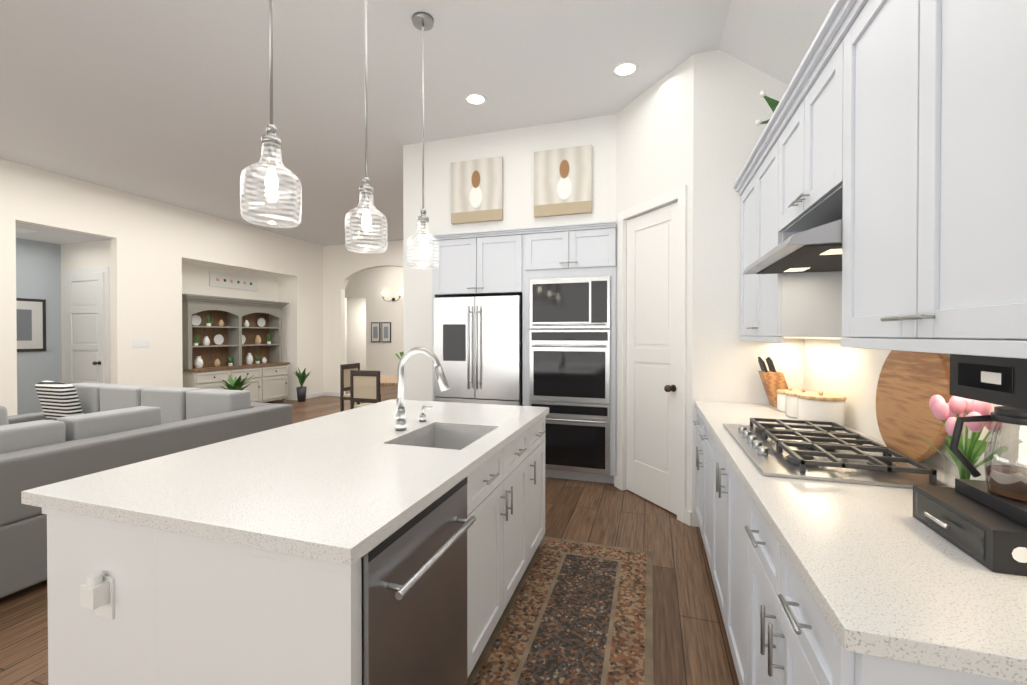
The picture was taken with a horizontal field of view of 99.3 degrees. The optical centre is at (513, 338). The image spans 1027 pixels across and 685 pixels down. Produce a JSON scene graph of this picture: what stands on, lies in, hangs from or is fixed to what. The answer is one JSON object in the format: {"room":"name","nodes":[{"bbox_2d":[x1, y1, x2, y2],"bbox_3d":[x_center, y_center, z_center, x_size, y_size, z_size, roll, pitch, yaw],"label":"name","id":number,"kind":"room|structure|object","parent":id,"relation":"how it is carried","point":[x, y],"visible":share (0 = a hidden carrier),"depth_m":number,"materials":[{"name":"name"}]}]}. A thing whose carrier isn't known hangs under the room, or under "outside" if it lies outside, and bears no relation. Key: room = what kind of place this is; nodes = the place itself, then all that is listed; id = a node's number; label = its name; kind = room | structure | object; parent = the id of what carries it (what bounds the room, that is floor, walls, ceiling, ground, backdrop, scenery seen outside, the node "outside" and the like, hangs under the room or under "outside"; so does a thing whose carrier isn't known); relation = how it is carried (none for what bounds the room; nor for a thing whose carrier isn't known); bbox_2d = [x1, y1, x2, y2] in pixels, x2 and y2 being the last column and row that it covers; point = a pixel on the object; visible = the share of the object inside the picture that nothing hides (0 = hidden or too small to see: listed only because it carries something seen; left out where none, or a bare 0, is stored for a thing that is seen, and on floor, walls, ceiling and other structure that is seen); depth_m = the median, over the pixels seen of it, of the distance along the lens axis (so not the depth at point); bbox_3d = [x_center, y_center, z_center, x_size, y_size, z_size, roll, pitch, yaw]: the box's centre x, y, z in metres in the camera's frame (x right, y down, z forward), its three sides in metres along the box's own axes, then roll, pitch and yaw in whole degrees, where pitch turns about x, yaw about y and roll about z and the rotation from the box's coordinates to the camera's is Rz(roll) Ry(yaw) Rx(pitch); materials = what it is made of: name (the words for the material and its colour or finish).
{"room":"kitchen","nodes":[
{"label":"kitchen","id":0,"kind":"room"},
{"bbox_2d":[16,222,111,414],"bbox_3d":[-6.548,-0.085,5.880,1.500,2.860,1.560,0,1,17],"label":"wall","id":1,"kind":"structure","parent":0,"point":[46,257],"depth_m":6.47,"materials":[{"name":"paint"}]},
{"bbox_2d":[16,227,39,232],"bbox_3d":[-6.520,-1.429,5.723,0.400,0.006,0.300,0,1,17],"label":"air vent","id":2,"kind":"object","parent":1,"relation":"in","point":[22,230],"visible":0.67,"depth_m":5.77,"materials":[{"name":"white metal"}]},
{"bbox_2d":[16,298,45,351],"bbox_3d":[-7.101,-0.193,6.226,0.025,0.770,0.650,0,1,17],"label":"framed picture","id":3,"kind":"object","parent":1,"relation":"attached to","point":[31,322],"visible":0.52,"depth_m":6.38,"materials":[{"name":"grey"}]},
{"bbox_2d":[66,272,104,383],"bbox_3d":[-6.401,0.180,6.481,0.820,2.300,0.123,0,1,17],"label":"hall door","id":4,"kind":"structure","parent":1,"relation":"in","point":[85,295],"depth_m":6.50,"materials":[{"name":"white wood"}]},
{"bbox_2d":[65,267,109,383],"bbox_3d":[-6.384,0.145,6.535,0.980,2.390,0.015,0,1,17],"label":"door frame","id":5,"kind":"structure","parent":1,"relation":"attached to","point":[105,270],"depth_m":6.40,"materials":[{"name":"white wood"}]},
{"bbox_2d":[0,159,323,415],"bbox_3d":[-6.522,-0.349,4.093,0.620,3.420,12.770,0,1,17],"label":"wall","id":6,"kind":"structure","parent":0,"point":[164,257],"depth_m":6.61,"materials":[{"name":"paint"}]},
{"bbox_2d":[131,338,149,347],"bbox_3d":[-5.468,0.066,6.397,0.011,0.130,0.237,0,1,17],"label":"switch plate","id":7,"kind":"object","parent":6,"relation":"attached to","point":[140,342],"visible":1,"depth_m":6.39,"materials":[{"name":"white plastic"}]},
{"bbox_2d":[209,271,256,290],"bbox_3d":[-5.365,-1.091,8.403,0.028,0.270,1.000,0,1,17],"label":"sign board","id":8,"kind":"object","parent":6,"relation":"attached to","point":[223,280],"visible":1,"depth_m":8.35,"materials":[{"name":"white"}]},
{"bbox_2d":[306,391,323,398],"bbox_3d":[-4.455,1.263,9.620,0.015,0.100,0.770,0,1,17],"label":"baseboard","id":9,"kind":"structure","parent":6,"relation":"attached to","point":[319,394],"depth_m":9.70,"materials":[{"name":"white"}]},
{"bbox_2d":[323,240,402,393],"bbox_3d":[-0.467,-0.390,8.829,8.330,3.420,0.140,0,1,17],"label":"wall","id":10,"kind":"structure","parent":0,"point":[343,265],"depth_m":9.86,"materials":[{"name":"paint"}]},
{"bbox_2d":[324,391,339,396],"bbox_3d":[-4.111,1.261,9.907,0.460,0.100,0.015,0,1,17],"label":"baseboard","id":11,"kind":"structure","parent":10,"relation":"attached to","point":[326,393],"depth_m":9.91,"materials":[{"name":"white"}]},
{"bbox_2d":[0,385,738,684],"bbox_3d":[-3.079,1.391,5.189,12.100,0.080,16.900,0,1,17],"label":"floor","id":12,"kind":"structure","parent":0,"point":[691,646],"depth_m":2.40,"materials":[{"name":"brown wood"}]},
{"bbox_2d":[0,380,291,598],"bbox_3d":[-3.747,0.889,3.094,2.720,0.960,2.810,0,1,17],"label":"sofa","id":13,"kind":"object","parent":12,"relation":"on","point":[73,430],"visible":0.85,"depth_m":2.81,"materials":[{"name":"fabric"}]},
{"bbox_2d":[182,294,289,402],"bbox_3d":[-5.159,0.293,8.182,0.490,2.065,2.120,0,1,17],"label":"hutch","id":14,"kind":"object","parent":12,"relation":"on","point":[223,338],"visible":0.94,"depth_m":8.15,"materials":[{"name":"paint"}]},
{"bbox_2d":[219,375,253,389],"bbox_3d":[-4.556,0.965,7.191,0.544,0.736,0.541,0,1,17],"label":"floor plant","id":15,"kind":"object","parent":12,"relation":"on","point":[236,384],"visible":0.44,"depth_m":7.12,"materials":[{"name":"green plant"}]},
{"bbox_2d":[21,411,548,684],"bbox_3d":[-0.589,0.938,2.081,1.194,0.880,2.000,0,1,17],"label":"kitchen island","id":16,"kind":"object","parent":12,"relation":"on","point":[131,601],"depth_m":1.22,"materials":[{"name":"wood"}]},
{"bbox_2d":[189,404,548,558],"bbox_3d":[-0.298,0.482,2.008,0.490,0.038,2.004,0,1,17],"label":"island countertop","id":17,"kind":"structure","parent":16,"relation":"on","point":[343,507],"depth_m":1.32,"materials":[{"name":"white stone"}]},
{"bbox_2d":[394,347,449,430],"bbox_3d":[-0.426,0.251,2.244,0.295,0.419,0.304,0,1,17],"label":"faucet","id":18,"kind":"object","parent":17,"relation":"on","point":[400,421],"visible":1,"depth_m":2.17,"materials":[{"name":"silver metal"}]},
{"bbox_2d":[401,427,484,446],"bbox_3d":[-0.326,0.599,2.110,0.399,0.222,0.514,0,1,17],"label":"sink","id":19,"kind":"object","parent":17,"relation":"in","point":[436,436],"depth_m":2.35,"materials":[{"name":"silver metal"}]},
{"bbox_2d":[292,368,309,401],"bbox_3d":[-4.413,0.958,9.119,0.376,0.718,0.423,0,1,17],"label":"floor plant","id":20,"kind":"object","parent":12,"relation":"on","point":[301,390],"visible":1,"depth_m":9.06,"materials":[{"name":"green plant"}]},
{"bbox_2d":[340,363,380,411],"bbox_3d":[-2.313,0.864,6.621,0.420,0.950,0.420,0,1,17],"label":"dining chair","id":21,"kind":"object","parent":12,"relation":"on","point":[345,369],"visible":0.42,"depth_m":6.54,"materials":[{"name":"brown wood"}]},
{"bbox_2d":[350,370,379,408],"bbox_3d":[-1.790,0.873,5.618,0.420,0.950,0.420,0,1,17],"label":"dining chair","id":22,"kind":"object","parent":12,"relation":"on","point":[364,387],"visible":0.62,"depth_m":5.43,"materials":[{"name":"brown fabric"}]},
{"bbox_2d":[380,375,397,385],"bbox_3d":[-1.549,0.961,6.382,1.240,0.759,1.240,0,1,17],"label":"dining table","id":23,"kind":"object","parent":12,"relation":"on","point":[388,380],"visible":0.08,"depth_m":6.05,"materials":[{"name":"brown wood"}]},
{"bbox_2d":[433,295,521,405],"bbox_3d":[-0.297,0.460,4.628,0.920,1.768,0.717,0,1,17],"label":"fridge","id":24,"kind":"object","parent":12,"relation":"on","point":[477,346],"visible":0.54,"depth_m":4.32,"materials":[{"name":"grey metal"}]},
{"bbox_2d":[467,536,653,684],"bbox_3d":[0.193,1.375,1.775,0.720,0.008,2.350,0,1,17],"label":"rug","id":25,"kind":"object","parent":12,"relation":"on","point":[577,613],"visible":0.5,"depth_m":2.10,"materials":[{"name":"fabric"}]},
{"bbox_2d":[522,257,615,483],"bbox_3d":[0.614,0.315,4.404,0.860,2.084,0.654,0,1,17],"label":"tall cabinet","id":26,"kind":"object","parent":12,"relation":"on","point":[560,280],"depth_m":4.08,"materials":[{"name":"white"}]},
{"bbox_2d":[693,404,708,546],"bbox_3d":[1.484,0.933,2.626,0.630,0.880,0.935,0,1,17],"label":"base cabinet","id":27,"kind":"object","parent":12,"relation":"on","point":[702,429],"depth_m":2.72,"materials":[{"name":"wood"}]},
{"bbox_2d":[705,432,740,672],"bbox_3d":[1.227,0.940,1.808,0.630,0.880,1.040,0,1,17],"label":"base cabinet","id":28,"kind":"object","parent":12,"relation":"on","point":[724,482],"depth_m":1.92,"materials":[{"name":"wood"}]},
{"bbox_2d":[737,480,1016,684],"bbox_3d":[1.011,0.946,1.030,0.686,0.880,0.835,0,1,17],"label":"base cabinet","id":29,"kind":"object","parent":12,"relation":"on","point":[785,636],"depth_m":1.07,"materials":[{"name":"wood"}]},
{"bbox_2d":[695,401,1026,684],"bbox_3d":[1.261,0.483,1.836,0.696,0.038,2.570,0,1,17],"label":"countertop","id":30,"kind":"structure","parent":29,"relation":"on","point":[895,590],"depth_m":0.87,"materials":[{"name":"white stone"}]},
{"bbox_2d":[758,357,787,407],"bbox_3d":[1.754,0.290,2.926,0.204,0.329,0.130,0,1,17],"label":"knife block","id":31,"kind":"object","parent":30,"relation":"on","point":[773,380],"visible":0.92,"depth_m":2.88,"materials":[{"name":"brown wood"}]},
{"bbox_2d":[777,389,786,414],"bbox_3d":[1.688,0.375,2.539,0.183,0.165,0.183,0,0,8],"label":"canister","id":32,"kind":"object","parent":30,"relation":"on","point":[781,393],"depth_m":2.71,"materials":[{"name":"white ceramic"}]},
{"bbox_2d":[723,418,950,488],"bbox_3d":[1.224,0.436,1.815,0.520,0.055,0.860,0,1,17],"label":"cooktop","id":33,"kind":"object","parent":30,"relation":"in","point":[809,450],"visible":1,"depth_m":1.61,"materials":[{"name":"silver metal"}]},
{"bbox_2d":[876,350,951,460],"bbox_3d":[1.517,0.229,1.669,0.070,0.470,0.470,0,1,17],"label":"cutting board","id":34,"kind":"object","parent":30,"relation":"on","point":[910,384],"visible":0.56,"depth_m":1.63,"materials":[{"name":"brown wood"}]},
{"bbox_2d":[924,395,1008,487],"bbox_3d":[1.296,0.315,1.254,0.172,0.308,0.181,0,1,17],"label":"tulip vase","id":35,"kind":"object","parent":30,"relation":"on","point":[972,449],"visible":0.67,"depth_m":1.25,"materials":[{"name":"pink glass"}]},
{"bbox_2d":[913,354,1026,575],"bbox_3d":[1.153,0.256,0.969,0.350,0.431,0.284,0,1,17],"label":"coffee maker","id":36,"kind":"object","parent":30,"relation":"on","point":[983,523],"visible":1,"depth_m":0.98,"materials":[{"name":"black plastic"}]},
{"bbox_2d":[345,266,403,375],"bbox_3d":[-2.413,-0.415,11.789,7.600,3.420,0.120,0,1,17],"label":"wall","id":37,"kind":"structure","parent":0,"point":[366,304],"depth_m":12.15,"materials":[{"name":"paint"}]},
{"bbox_2d":[371,322,380,341],"bbox_3d":[-3.839,-0.168,12.160,0.300,0.560,0.028,0,1,17],"label":"framed picture","id":38,"kind":"object","parent":37,"relation":"attached to","point":[380,331],"depth_m":12.14,"materials":[{"name":"grey"}]},
{"bbox_2d":[381,322,390,341],"bbox_3d":[-3.514,-0.167,12.058,0.300,0.560,0.028,0,1,17],"label":"framed picture","id":39,"kind":"object","parent":37,"relation":"attached to","point":[385,326],"depth_m":12.05,"materials":[{"name":"grey"}]},
{"bbox_2d":[382,291,400,301],"bbox_3d":[-3.313,-1.137,11.922,0.577,0.275,0.150,0,1,17],"label":"sconce","id":40,"kind":"object","parent":37,"relation":"attached to","point":[393,299],"visible":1,"depth_m":11.94,"materials":[{"name":"brown metal"}]},
{"bbox_2d":[0,0,834,245],"bbox_3d":[-3.222,-1.819,5.207,11.800,0.700,16.900,0,1,17],"label":"ceiling","id":41,"kind":"structure","parent":0,"point":[166,101],"depth_m":3.45,"materials":[{"name":"paint"}]},
{"bbox_2d":[240,0,301,227],"bbox_3d":[-0.935,-1.243,1.683,0.208,1.588,0.208,0,1,17],"label":"pendant light","id":42,"kind":"object","parent":41,"relation":"hanging from","point":[271,142],"visible":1,"depth_m":1.68,"materials":[{"name":"clear glass"}]},
{"bbox_2d":[345,0,386,253],"bbox_3d":[-0.758,-1.248,2.246,0.208,1.588,0.208,0,1,17],"label":"pendant light","id":43,"kind":"object","parent":41,"relation":"hanging from","point":[366,189],"visible":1,"depth_m":2.24,"materials":[{"name":"clear glass"}]},
{"bbox_2d":[407,12,439,268],"bbox_3d":[-0.581,-1.253,2.809,0.208,1.588,0.208,0,1,17],"label":"pendant light","id":44,"kind":"object","parent":41,"relation":"hanging from","point":[422,21],"visible":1,"depth_m":2.80,"materials":[{"name":"clear glass"}]},
{"bbox_2d":[464,93,486,105],"bbox_3d":[-0.325,-2.053,3.749,0.198,0.005,0.198,0,1,-28],"label":"recessed light","id":45,"kind":"object","parent":41,"relation":"in","point":[476,99],"depth_m":3.75,"materials":[{"name":"white plastic"}]},
{"bbox_2d":[612,61,638,76],"bbox_3d":[0.852,-2.050,3.326,0.198,0.005,0.198,0,0,8],"label":"recessed light","id":46,"kind":"object","parent":41,"relation":"in","point":[625,69],"depth_m":3.32,"materials":[{"name":"white plastic"}]},
{"bbox_2d":[403,141,432,400],"bbox_3d":[-0.922,-0.356,4.915,0.351,3.420,0.600,0,1,17],"label":"wall","id":47,"kind":"structure","parent":0,"point":[418,328],"depth_m":4.63,"materials":[{"name":"paint"}]},
{"bbox_2d":[433,114,615,234],"bbox_3d":[0.141,-1.570,4.571,1.877,0.988,0.600,0,1,17],"label":"wall","id":48,"kind":"structure","parent":0,"point":[516,149],"depth_m":4.27,"materials":[{"name":"paint"}]},
{"bbox_2d":[430,229,521,296],"bbox_3d":[-0.276,-0.745,4.683,0.950,0.580,0.640,0,1,17],"label":"upper cabinet","id":49,"kind":"object","parent":48,"relation":"attached to","point":[471,264],"depth_m":4.37,"materials":[{"name":"white wood"}]},
{"bbox_2d":[451,156,502,224],"bbox_3d":[-0.370,-1.482,4.393,0.550,0.620,0.043,0,1,17],"label":"canvas art","id":50,"kind":"object","parent":48,"relation":"attached to","point":[476,190],"visible":1,"depth_m":4.37},
{"bbox_2d":[534,144,591,217],"bbox_3d":[0.464,-1.480,4.130,0.550,0.620,0.043,0,1,17],"label":"canvas art","id":51,"kind":"object","parent":48,"relation":"attached to","point":[562,181],"visible":1,"depth_m":4.11},
{"bbox_2d":[522,225,615,260],"bbox_3d":[0.616,-0.848,4.401,0.860,0.370,0.640,0,1,17],"label":"upper cabinet","id":52,"kind":"object","parent":48,"relation":"attached to","point":[569,241],"depth_m":4.09,"materials":[{"name":"white wood"}]},
{"bbox_2d":[616,54,693,511],"bbox_3d":[1.166,-0.345,3.611,0.100,3.420,0.922,0,1,-23],"label":"wall","id":53,"kind":"structure","parent":0,"point":[654,140],"depth_m":3.44,"materials":[{"name":"paint"}]},
{"bbox_2d":[626,202,677,514],"bbox_3d":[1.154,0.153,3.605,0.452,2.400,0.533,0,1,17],"label":"pantry door","id":54,"kind":"structure","parent":53,"relation":"in","point":[652,331],"depth_m":3.59,"materials":[{"name":"white wood"}]},
{"bbox_2d":[614,185,691,525],"bbox_3d":[1.157,0.117,3.612,0.118,2.495,0.922,0,1,-23],"label":"door frame","id":55,"kind":"structure","parent":53,"relation":"attached to","point":[684,515],"depth_m":3.29,"materials":[{"name":"white wood"}]},
{"bbox_2d":[692,50,803,526],"bbox_3d":[1.659,-0.341,3.113,0.715,3.420,0.110,0,1,17],"label":"wall","id":56,"kind":"structure","parent":0,"point":[731,106],"depth_m":3.10,"materials":[{"name":"paint"}]},
{"bbox_2d":[737,24,840,275],"bbox_3d":[1.312,-0.670,1.763,0.560,0.700,0.760,0,1,17],"label":"upper cabinet","id":57,"kind":"object","parent":0,"relation":"attached to","point":[787,185],"depth_m":1.84,"materials":[{"name":"wood"}]},
{"bbox_2d":[755,90,778,125],"bbox_3d":[1.604,-1.241,2.575,0.348,0.334,0.581,0,1,17],"label":"potted plant","id":58,"kind":"object","parent":57,"relation":"on","point":[772,103],"visible":0.19,"depth_m":2.49,"materials":[{"name":"green plant"}]},
{"bbox_2d":[833,0,1026,347],"bbox_3d":[1.146,-0.506,0.970,0.401,1.015,0.855,0,1,17],"label":"upper cabinet","id":59,"kind":"object","parent":0,"relation":"attached to","point":[880,185],"depth_m":0.97,"materials":[{"name":"wood"}]}
]}

